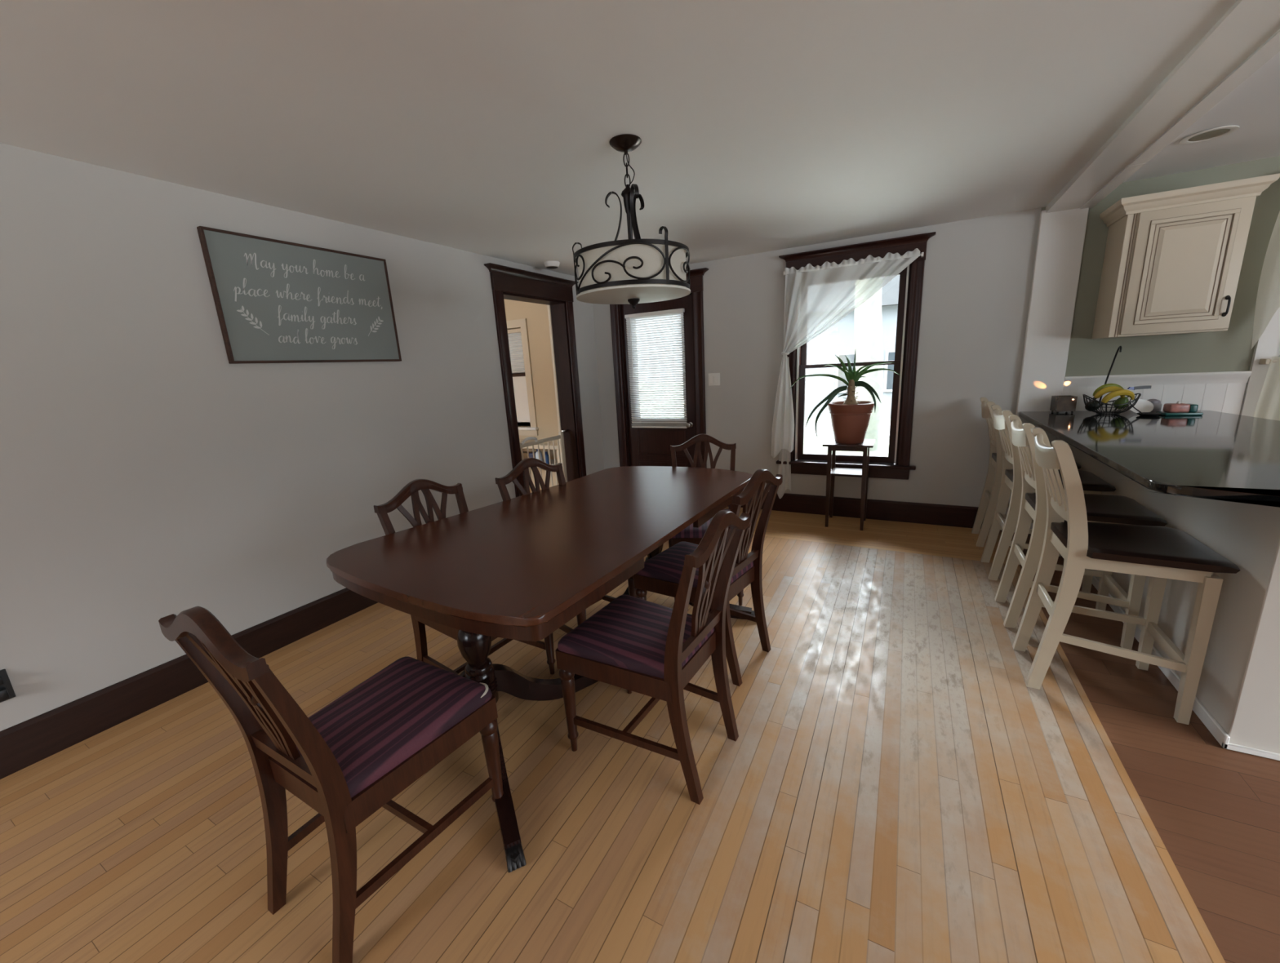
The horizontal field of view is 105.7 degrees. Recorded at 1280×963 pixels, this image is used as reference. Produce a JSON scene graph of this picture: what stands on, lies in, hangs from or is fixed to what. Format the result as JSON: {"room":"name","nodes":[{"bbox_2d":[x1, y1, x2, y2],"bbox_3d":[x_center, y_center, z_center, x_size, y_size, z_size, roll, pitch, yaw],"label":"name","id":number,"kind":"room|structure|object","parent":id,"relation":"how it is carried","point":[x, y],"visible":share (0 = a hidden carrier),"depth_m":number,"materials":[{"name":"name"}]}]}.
{"room":"dining room","nodes":[
{"label":"dining room","id":0,"kind":"room"},
{"bbox_2d":[0,142,604,731],"bbox_3d":[-2.180,-0.224,2.267,0.170,2.380,7.303,4,15,28],"label":"wall","id":1,"kind":"structure","parent":0,"point":[147,476],"depth_m":2.20,"materials":[{"name":"beige paint"}]},
{"bbox_2d":[0,669,15,702],"bbox_3d":[-2.383,0.770,1.797,0.040,0.120,0.072,4,15,28],"label":"wall outlet","id":2,"kind":"object","parent":1,"relation":"attached to","point":[6,691],"visible":1,"depth_m":1.82,"materials":[{"name":"black plastic"}]},
{"bbox_2d":[0,587,377,779],"bbox_3d":[-2.408,1.032,1.805,0.022,0.171,5.738,4,15,28],"label":"baseboard","id":3,"kind":"structure","parent":1,"relation":"attached to","point":[24,744],"depth_m":2.14,"materials":[{"name":"brown wood"}]},
{"bbox_2d":[196,226,401,364],"bbox_3d":[-1.789,-0.975,2.684,0.032,0.612,0.924,4,15,28],"label":"wall sign","id":4,"kind":"object","parent":1,"relation":"attached to","point":[277,301],"visible":1,"depth_m":2.59,"materials":[{"name":"grey paint"}]},
{"bbox_2d":[484,262,586,497],"bbox_3d":[-0.925,-0.728,4.501,0.259,2.215,1.157,4,15,28],"label":"door frame","id":5,"kind":"structure","parent":1,"relation":"in","point":[507,282],"depth_m":4.61,"materials":[{"name":"brown wood"}]},
{"bbox_2d":[520,429,568,493],"bbox_3d":[-0.904,-0.058,4.655,0.048,0.800,0.825,4,15,28],"label":"baby gate","id":6,"kind":"object","parent":5,"relation":"attached to","point":[561,443],"visible":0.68,"depth_m":4.71,"materials":[{"name":"beige paint"}]},
{"bbox_2d":[0,0,1237,276],"bbox_3d":[-0.671,-1.228,1.084,3.876,0.150,7.563,4,15,28],"label":"ceiling","id":7,"kind":"structure","parent":0,"point":[485,127],"depth_m":1.69,"materials":[{"name":"paint"}]},
{"bbox_2d":[543,261,559,269],"bbox_3d":[-0.743,-1.827,4.098,0.132,0.043,0.132,4,15,28],"label":"smoke detector","id":8,"kind":"object","parent":7,"relation":"attached to","point":[548,264],"visible":1,"depth_m":4.05,"materials":[{"name":"white plastic"}]},
{"bbox_2d":[546,266,558,269],"bbox_3d":[-0.742,-1.808,4.102,0.099,0.004,0.099,-5,13,-8],"label":"grille","id":9,"kind":"object","parent":8,"relation":"attached to","point":[548,267],"depth_m":4.08,"materials":[{"name":"black plastic"}]},
{"bbox_2d":[572,133,690,308],"bbox_3d":[-0.043,-1.078,2.064,0.500,0.651,0.500,4,15,28],"label":"pendant lamp","id":10,"kind":"object","parent":7,"relation":"hanging from","point":[633,272],"visible":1,"depth_m":1.94,"materials":[{"name":"brown metal"}]},
{"bbox_2d":[576,284,690,304],"bbox_3d":[-0.028,-0.809,2.126,0.498,0.020,0.498,4,15,28],"label":"diffuser","id":11,"kind":"object","parent":10,"relation":"attached to","point":[646,293],"depth_m":2.01,"materials":[{"name":"white glass"}]},
{"bbox_2d":[1045,0,1279,213],"bbox_3d":[1.125,-1.084,0.125,0.241,0.224,7.163,4,15,28],"label":"beam","id":12,"kind":"structure","parent":7,"relation":"attached to","point":[1246,37],"depth_m":1.81,"materials":[{"name":"white paint"}]},
{"bbox_2d":[0,506,1279,962],"bbox_3d":[1.057,1.234,0.773,7.716,0.120,7.563,4,15,28],"label":"floor","id":13,"kind":"structure","parent":0,"point":[893,786],"depth_m":1.52,"materials":[{"name":"brown wood"}]},
{"bbox_2d":[158,606,503,962],"bbox_3d":[-0.762,0.659,1.335,0.432,0.936,0.572,4,15,29],"label":"dining chair","id":14,"kind":"object","parent":13,"relation":"on","point":[347,761],"visible":0.98,"depth_m":1.24,"materials":[{"name":"brown wood"}]},
{"bbox_2d":[294,657,492,798],"bbox_3d":[-0.732,0.670,1.389,0.422,0.070,0.447,4,15,29],"label":"seat cushion","id":15,"kind":"object","parent":14,"relation":"on","point":[378,731],"depth_m":1.33,"materials":[{"name":"fabric"}]},
{"bbox_2d":[373,479,555,675],"bbox_3d":[-0.752,0.467,2.156,0.572,0.936,0.432,5,15,32],"label":"dining chair","id":16,"kind":"object","parent":13,"relation":"on","point":[411,489],"visible":0.38,"depth_m":2.17,"materials":[{"name":"brown wood"}]},
{"bbox_2d":[326,466,755,872],"bbox_3d":[-0.187,0.488,2.331,1.130,0.753,1.967,7,16,37],"label":"dining table","id":17,"kind":"object","parent":13,"relation":"on","point":[522,567],"visible":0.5,"depth_m":1.77,"materials":[{"name":"brown wood"}]},
{"bbox_2d":[494,457,636,633],"bbox_3d":[-0.366,0.358,2.535,0.572,0.936,0.432,8,17,39],"label":"dining chair","id":18,"kind":"object","parent":13,"relation":"on","point":[523,466],"visible":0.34,"depth_m":2.57,"materials":[{"name":"brown wood"}]},
{"bbox_2d":[555,510,750,804],"bbox_3d":[0.047,0.525,1.720,0.572,0.936,0.432,5,16,32],"label":"dining chair","id":19,"kind":"object","parent":13,"relation":"on","point":[637,645],"visible":1,"depth_m":1.63,"materials":[{"name":"brown wood"}]},
{"bbox_2d":[557,595,714,679],"bbox_3d":[-0.001,0.545,1.757,0.447,0.070,0.422,5,16,32],"label":"seat cushion","id":20,"kind":"object","parent":19,"relation":"on","point":[626,638],"depth_m":1.67,"materials":[{"name":"fabric"}]},
{"bbox_2d":[668,434,743,605],"bbox_3d":[0.403,0.210,2.991,0.432,0.936,0.572,-2,13,6],"label":"dining chair","id":21,"kind":"object","parent":13,"relation":"on","point":[692,535],"visible":0.41,"depth_m":3.13,"materials":[{"name":"brown wood"}]},
{"bbox_2d":[672,509,730,537],"bbox_3d":[0.398,0.248,2.941,0.422,0.070,0.447,-2,13,6],"label":"seat cushion","id":22,"kind":"object","parent":21,"relation":"on","point":[691,531],"depth_m":2.74,"materials":[{"name":"fabric"}]},
{"bbox_2d":[633,468,782,686],"bbox_3d":[0.315,0.378,2.288,0.572,0.936,0.432,7,17,37],"label":"dining chair","id":23,"kind":"object","parent":13,"relation":"on","point":[661,574],"visible":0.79,"depth_m":2.22,"materials":[{"name":"brown wood"}]},
{"bbox_2d":[635,541,753,591],"bbox_3d":[0.271,0.397,2.329,0.447,0.070,0.422,7,17,37],"label":"seat cushion","id":24,"kind":"object","parent":23,"relation":"on","point":[664,570],"depth_m":2.26,"materials":[{"name":"fabric"}]},
{"bbox_2d":[822,438,875,530],"bbox_3d":[1.727,0.015,4.039,0.370,0.700,0.330,4,15,28],"label":"plant stand","id":25,"kind":"object","parent":13,"relation":"on","point":[864,446],"visible":0.95,"depth_m":3.94,"materials":[{"name":"brown wood"}]},
{"bbox_2d":[791,348,900,444],"bbox_3d":[1.629,-0.691,3.901,0.807,0.746,0.348,4,15,28],"label":"potted plant","id":26,"kind":"object","parent":25,"relation":"on","point":[850,418],"visible":1,"depth_m":3.83,"materials":[{"name":"green plant"}]},
{"bbox_2d":[831,467,862,476],"bbox_3d":[1.722,-0.079,4.017,0.256,0.014,0.250,4,15,28],"label":"shelf","id":27,"kind":"object","parent":25,"relation":"attached to","point":[834,471],"depth_m":3.99,"materials":[{"name":"brown wood"}]},
{"bbox_2d":[971,397,1081,556],"bbox_3d":[2.668,-0.058,3.400,0.534,1.033,0.432,4,15,28],"label":"bar stool","id":28,"kind":"object","parent":13,"relation":"on","point":[989,497],"visible":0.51,"depth_m":3.43,"materials":[{"name":"beige paint"}]},
{"bbox_2d":[980,404,1115,592],"bbox_3d":[2.386,0.076,2.891,0.534,1.033,0.432,4,15,27],"label":"bar stool","id":29,"kind":"object","parent":13,"relation":"on","point":[1011,477],"visible":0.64,"depth_m":2.87,"materials":[{"name":"beige paint"}]},
{"bbox_2d":[995,414,1167,649],"bbox_3d":[2.099,0.212,2.374,0.534,1.033,0.432,4,15,28],"label":"bar stool","id":30,"kind":"object","parent":13,"relation":"on","point":[1103,508],"visible":0.78,"depth_m":2.32,"materials":[{"name":"beige paint"}]},
{"bbox_2d":[1012,427,1239,724],"bbox_3d":[1.859,0.328,1.930,0.534,1.033,0.432,4,15,28],"label":"bar stool","id":31,"kind":"object","parent":13,"relation":"on","point":[1161,553],"visible":1,"depth_m":1.84,"materials":[{"name":"beige paint"}]},
{"bbox_2d":[1068,444,1279,760],"bbox_3d":[2.812,0.245,2.385,0.672,0.888,2.309,4,15,28],"label":"base cabinet","id":32,"kind":"object","parent":13,"relation":"on","point":[1237,697],"visible":0.49,"depth_m":1.67,"materials":[{"name":"white paint"}]},
{"bbox_2d":[1018,410,1279,507],"bbox_3d":[2.611,-0.194,2.281,1.123,0.032,2.479,4,15,28],"label":"countertop","id":33,"kind":"structure","parent":32,"relation":"on","point":[1215,455],"depth_m":2.06,"materials":[{"name":"black stone"}]},
{"bbox_2d":[1049,395,1077,413],"bbox_3d":[2.914,-0.531,3.340,0.104,0.112,0.108,2,14,20],"label":"candle holder","id":34,"kind":"object","parent":33,"relation":"on","point":[1058,403],"visible":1,"depth_m":3.30,"materials":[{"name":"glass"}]},
{"bbox_2d":[1082,346,1141,414],"bbox_3d":[3.042,-0.651,3.117,0.277,0.427,0.238,4,15,28],"label":"fruit basket","id":35,"kind":"object","parent":33,"relation":"on","point":[1135,400],"visible":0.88,"depth_m":3.13,"materials":[{"name":"black metal"}]},
{"bbox_2d":[1084,400,1101,411],"bbox_3d":[2.976,-0.495,3.191,0.072,0.071,0.082,4,15,28],"label":"avocado","id":36,"kind":"object","parent":35,"relation":"in","point":[1096,403],"visible":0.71,"depth_m":3.17,"materials":[{"name":"black food"}]},
{"bbox_2d":[1093,383,1124,399],"bbox_3d":[3.071,-0.590,3.178,0.168,0.103,0.038,1,14,18],"label":"banana","id":37,"kind":"object","parent":35,"relation":"in","point":[1096,390],"visible":0.4,"depth_m":3.17,"materials":[{"name":"food"}]},
{"bbox_2d":[1093,386,1124,401],"bbox_3d":[3.041,-0.567,3.135,0.168,0.096,0.042,0,14,14],"label":"banana","id":38,"kind":"object","parent":35,"relation":"in","point":[1111,388],"visible":0.77,"depth_m":3.13,"materials":[{"name":"yellow food"}]},
{"bbox_2d":[1100,389,1134,406],"bbox_3d":[3.050,-0.532,3.086,0.167,0.107,0.057,2,14,20],"label":"banana","id":39,"kind":"object","parent":35,"relation":"in","point":[1111,395],"visible":0.93,"depth_m":3.07,"materials":[{"name":"yellow food"}]},
{"bbox_2d":[1127,385,1151,390],"bbox_3d":[3.131,-0.587,3.045,0.115,0.025,0.016,0,14,14],"label":"kitchen knife","id":40,"kind":"object","parent":39,"relation":"on","point":[1148,386],"visible":1,"depth_m":3.04,"materials":[{"name":"silver metal"}]},
{"bbox_2d":[1113,396,1128,408],"bbox_3d":[3.132,-0.514,3.159,0.070,0.083,0.073,4,15,28],"label":"pear","id":41,"kind":"object","parent":35,"relation":"in","point":[1125,400],"visible":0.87,"depth_m":3.14,"materials":[{"name":"green food"}]},
{"bbox_2d":[1128,399,1153,413],"bbox_3d":[3.198,-0.480,3.097,0.130,0.087,0.049,0,14,14],"label":"ceramic plate","id":42,"kind":"object","parent":33,"relation":"on","point":[1143,406],"visible":0.82,"depth_m":3.10,"materials":[{"name":"white ceramic"}]},
{"bbox_2d":[1128,401,1160,416],"bbox_3d":[3.126,-0.451,3.001,0.146,0.087,0.115,2,14,23],"label":"spoon rest","id":43,"kind":"object","parent":33,"relation":"on","point":[1142,414],"visible":1,"depth_m":3.00,"materials":[{"name":"black plastic"}]},
{"bbox_2d":[1146,399,1162,413],"bbox_3d":[3.307,-0.491,3.135,0.090,0.085,0.090,4,15,28],"label":"jar","id":44,"kind":"object","parent":33,"relation":"on","point":[1157,404],"visible":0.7,"depth_m":3.10,"materials":[{"name":"grey ceramic"}]},
{"bbox_2d":[1155,401,1203,415],"bbox_3d":[3.297,-0.449,2.963,0.170,0.083,0.110,2,14,23],"label":"butter dish","id":45,"kind":"object","parent":33,"relation":"on","point":[1178,408],"visible":0.98,"depth_m":2.93,"materials":[{"name":"teal ceramic"}]},
{"bbox_2d":[1155,411,1203,415],"bbox_3d":[3.299,-0.418,2.971,0.170,0.018,0.110,2,14,23],"label":"tray","id":46,"kind":"object","parent":33,"relation":"on","point":[1163,413],"depth_m":2.93,"materials":[{"name":"teal ceramic"}]},
{"bbox_2d":[503,155,1279,506],"bbox_3d":[1.667,-0.908,4.155,10.100,2.450,0.140,4,15,28],"label":"wall","id":47,"kind":"structure","parent":0,"point":[978,272],"depth_m":3.70,"materials":[{"name":"beige paint"}]},
{"bbox_2d":[506,318,538,435],"bbox_3d":[-1.755,-1.233,5.915,1.220,1.325,0.150,4,15,28],"label":"window","id":48,"kind":"structure","parent":47,"relation":"in","point":[523,388],"depth_m":5.73,"materials":[{"name":"beige paint"}]},
{"bbox_2d":[506,328,525,377],"bbox_3d":[-1.759,-1.526,5.847,0.980,0.535,0.040,4,15,28],"label":"blind","id":49,"kind":"object","parent":48,"relation":"attached to","point":[513,331],"visible":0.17,"depth_m":5.67,"materials":[{"name":"beige paint"}]},
{"bbox_2d":[609,267,708,468],"bbox_3d":[0.211,-0.893,4.941,1.116,2.217,0.224,4,15,28],"label":"door","id":50,"kind":"structure","parent":47,"relation":"in","point":[637,446],"depth_m":4.92,"materials":[{"name":"brown wood"}]},
{"bbox_2d":[624,308,687,428],"bbox_3d":[0.160,-1.098,4.835,0.632,1.130,0.057,4,15,28],"label":"mini blind","id":51,"kind":"object","parent":50,"relation":"attached to","point":[674,362],"visible":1,"depth_m":4.83,"materials":[{"name":"white plastic"}]},
{"bbox_2d":[708,373,719,386],"bbox_3d":[0.701,-0.966,4.587,0.114,0.116,0.012,4,15,28],"label":"light switch","id":52,"kind":"object","parent":47,"relation":"attached to","point":[713,378],"visible":1,"depth_m":4.58,"materials":[{"name":"white plastic"}]},
{"bbox_2d":[776,231,935,479],"bbox_3d":[1.748,-0.965,4.082,1.125,1.855,0.244,4,15,28],"label":"window","id":53,"kind":"structure","parent":47,"relation":"in","point":[896,465],"depth_m":3.92,"materials":[{"name":"brown wood"}]},
{"bbox_2d":[783,252,924,275],"bbox_3d":[1.653,-1.709,3.827,1.010,0.028,0.074,4,15,28],"label":"curtain rod","id":54,"kind":"object","parent":53,"relation":"attached to","point":[922,253],"visible":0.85,"depth_m":3.63,"materials":[{"name":"white plastic"}]},
{"bbox_2d":[771,248,919,498],"bbox_3d":[1.635,-0.779,4.036,1.078,1.997,0.076,4,15,28],"label":"sheer curtain","id":55,"kind":"object","parent":54,"relation":"hanging from","point":[815,300],"visible":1,"depth_m":3.97,"materials":[{"name":"white fabric"}]},
{"bbox_2d":[740,493,1000,530],"bbox_3d":[1.740,0.222,4.317,2.417,0.171,0.022,4,15,28],"label":"baseboard","id":56,"kind":"structure","parent":47,"relation":"attached to","point":[956,516],"depth_m":4.12,"materials":[{"name":"brown wood"}]},
{"bbox_2d":[1004,208,1088,528],"bbox_3d":[2.855,-0.708,3.452,0.245,2.255,0.045,4,15,28],"label":"post","id":57,"kind":"object","parent":47,"relation":"attached to","point":[1060,238],"visible":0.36,"depth_m":3.32,"materials":[{"name":"white paint"}]},
{"bbox_2d":[1056,370,1251,444],"bbox_3d":[3.375,-0.139,3.305,0.878,1.160,0.040,4,15,28],"label":"wainscot","id":58,"kind":"structure","parent":47,"relation":"attached to","point":[1224,392],"depth_m":3.13,"materials":[{"name":"white paint"}]},
{"bbox_2d":[1091,173,1279,338],"bbox_3d":[3.174,-1.287,2.917,0.616,0.780,0.376,4,15,28],"label":"upper cabinet","id":59,"kind":"object","parent":47,"relation":"attached to","point":[1173,260],"visible":1,"depth_m":2.79,"materials":[{"name":"beige paint"}]},
{"bbox_2d":[1239,306,1279,417],"bbox_3d":[4.185,-0.980,2.709,0.995,1.560,0.132,4,15,28],"label":"window","id":60,"kind":"structure","parent":47,"relation":"in","point":[1268,346],"depth_m":2.94,"materials":[{"name":"white paint"}]},
{"bbox_2d":[1258,358,1277,364],"bbox_3d":[4.127,-0.693,2.704,0.888,0.032,0.064,4,15,28],"label":"rod","id":61,"kind":"object","parent":60,"relation":"attached to","point":[1264,361],"visible":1,"depth_m":2.89,"materials":[{"name":"beige paint"}]},
{"bbox_2d":[1253,356,1279,421],"bbox_3d":[4.114,-0.440,2.738,0.880,0.560,0.036,4,15,28],"label":"cafe curtain","id":62,"kind":"object","parent":61,"relation":"hanging from","point":[1268,406],"visible":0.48,"depth_m":2.91,"materials":[{"name":"white fabric"}]},
{"bbox_3d":[4.068,-1.693,2.486,1.012,0.032,0.084,4,15,28],"label":"rod","id":63,"kind":"object","parent":47,"relation":"attached to","visible":0},
{"bbox_2d":[1251,211,1279,348],"bbox_3d":[4.066,-1.223,2.545,1.073,0.960,0.054,4,15,28],"label":"swag valance","id":64,"kind":"object","parent":63,"relation":"hanging from","point":[1268,300],"visible":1,"depth_m":2.80,"materials":[{"name":"white fabric"}]},
{"bbox_2d":[1123,51,1279,182],"bbox_3d":[2.759,-1.038,-0.769,3.550,0.120,7.563,4,15,28],"label":"ceiling","id":65,"kind":"structure","parent":0,"point":[1253,105],"depth_m":2.41,"materials":[{"name":"paint"}]},
{"bbox_2d":[1178,125,1239,144],"bbox_3d":[2.813,-1.714,2.401,0.196,0.008,0.196,4,15,28],"label":"recessed light","id":66,"kind":"object","parent":65,"relation":"in","point":[1215,133],"visible":1,"depth_m":2.40,"materials":[{"name":"white plastic"}]},
{"bbox_3d":[-2.453,0.509,4.700,2.514,0.120,3.863,4,15,28],"label":"floor","id":67,"kind":"structure","parent":0,"visible":0},
{"bbox_2d":[519,439,560,467],"bbox_3d":[-1.154,-0.149,5.588,0.920,0.620,0.380,4,15,28],"label":"console shelf","id":68,"kind":"object","parent":67,"relation":"on","point":[540,446],"visible":0.06,"depth_m":5.30,"materials":[{"name":"beige paint"}]},
{"bbox_2d":[523,451,532,458],"bbox_3d":[-1.270,-0.273,5.526,0.078,0.122,0.102,4,15,28],"label":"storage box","id":69,"kind":"object","parent":68,"relation":"on","point":[525,454],"visible":0.11,"depth_m":5.48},
{"bbox_2d":[528,452,535,458],"bbox_3d":[-1.190,-0.267,5.484,0.078,0.122,0.102,4,15,28],"label":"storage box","id":70,"kind":"object","parent":68,"relation":"on","point":[531,455],"visible":0.21,"depth_m":5.43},
{"bbox_2d":[535,448,542,461],"bbox_3d":[-1.123,-0.283,5.395,0.076,0.185,0.076,4,15,28],"label":"bottle","id":71,"kind":"object","parent":68,"relation":"on","point":[536,452],"visible":0.44,"depth_m":5.37,"materials":[{"name":"white plastic"}]},
{"bbox_2d":[543,451,549,464],"bbox_3d":[-1.037,-0.263,5.388,0.060,0.140,0.060,4,15,28],"label":"bottle","id":72,"kind":"object","parent":68,"relation":"on","point":[547,458],"visible":0.75,"depth_m":5.37,"materials":[{"name":"blue plastic"}]},
{"label":"outside","id":73,"kind":"structure","parent":0,"visible":0},
{"bbox_2d":[639,382,890,456],"bbox_3d":[15.387,-5.204,28.010,80.000,0.350,55.377,4,15,28],"label":"ground","id":74,"kind":"structure","parent":73,"point":[811,445],"depth_m":11.30,"materials":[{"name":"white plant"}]},
{"bbox_2d":[804,275,899,418],"bbox_3d":[6.826,-5.746,18.757,8.300,5.800,7.600,4,15,28],"label":"neighbor house","id":75,"kind":"structure","parent":74,"relation":"on","point":[838,340],"depth_m":15.30,"materials":[{"name":"white"}]},
{"bbox_2d":[854,288,883,451],"bbox_3d":[4.540,-4.061,9.621,3.900,7.028,0.695,7,16,37],"label":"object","id":76,"kind":"object","parent":74,"relation":"on","point":[868,346],"visible":0.13,"depth_m":9.71,"materials":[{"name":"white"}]},
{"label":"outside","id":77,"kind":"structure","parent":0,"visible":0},
{"bbox_2d":[804,421,890,437],"bbox_3d":[6.956,-1.392,12.790,80.000,0.019,3.000,4,15,28],"label":"street","id":78,"kind":"structure","parent":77,"point":[823,428],"depth_m":13.32,"materials":[{"name":"white"}]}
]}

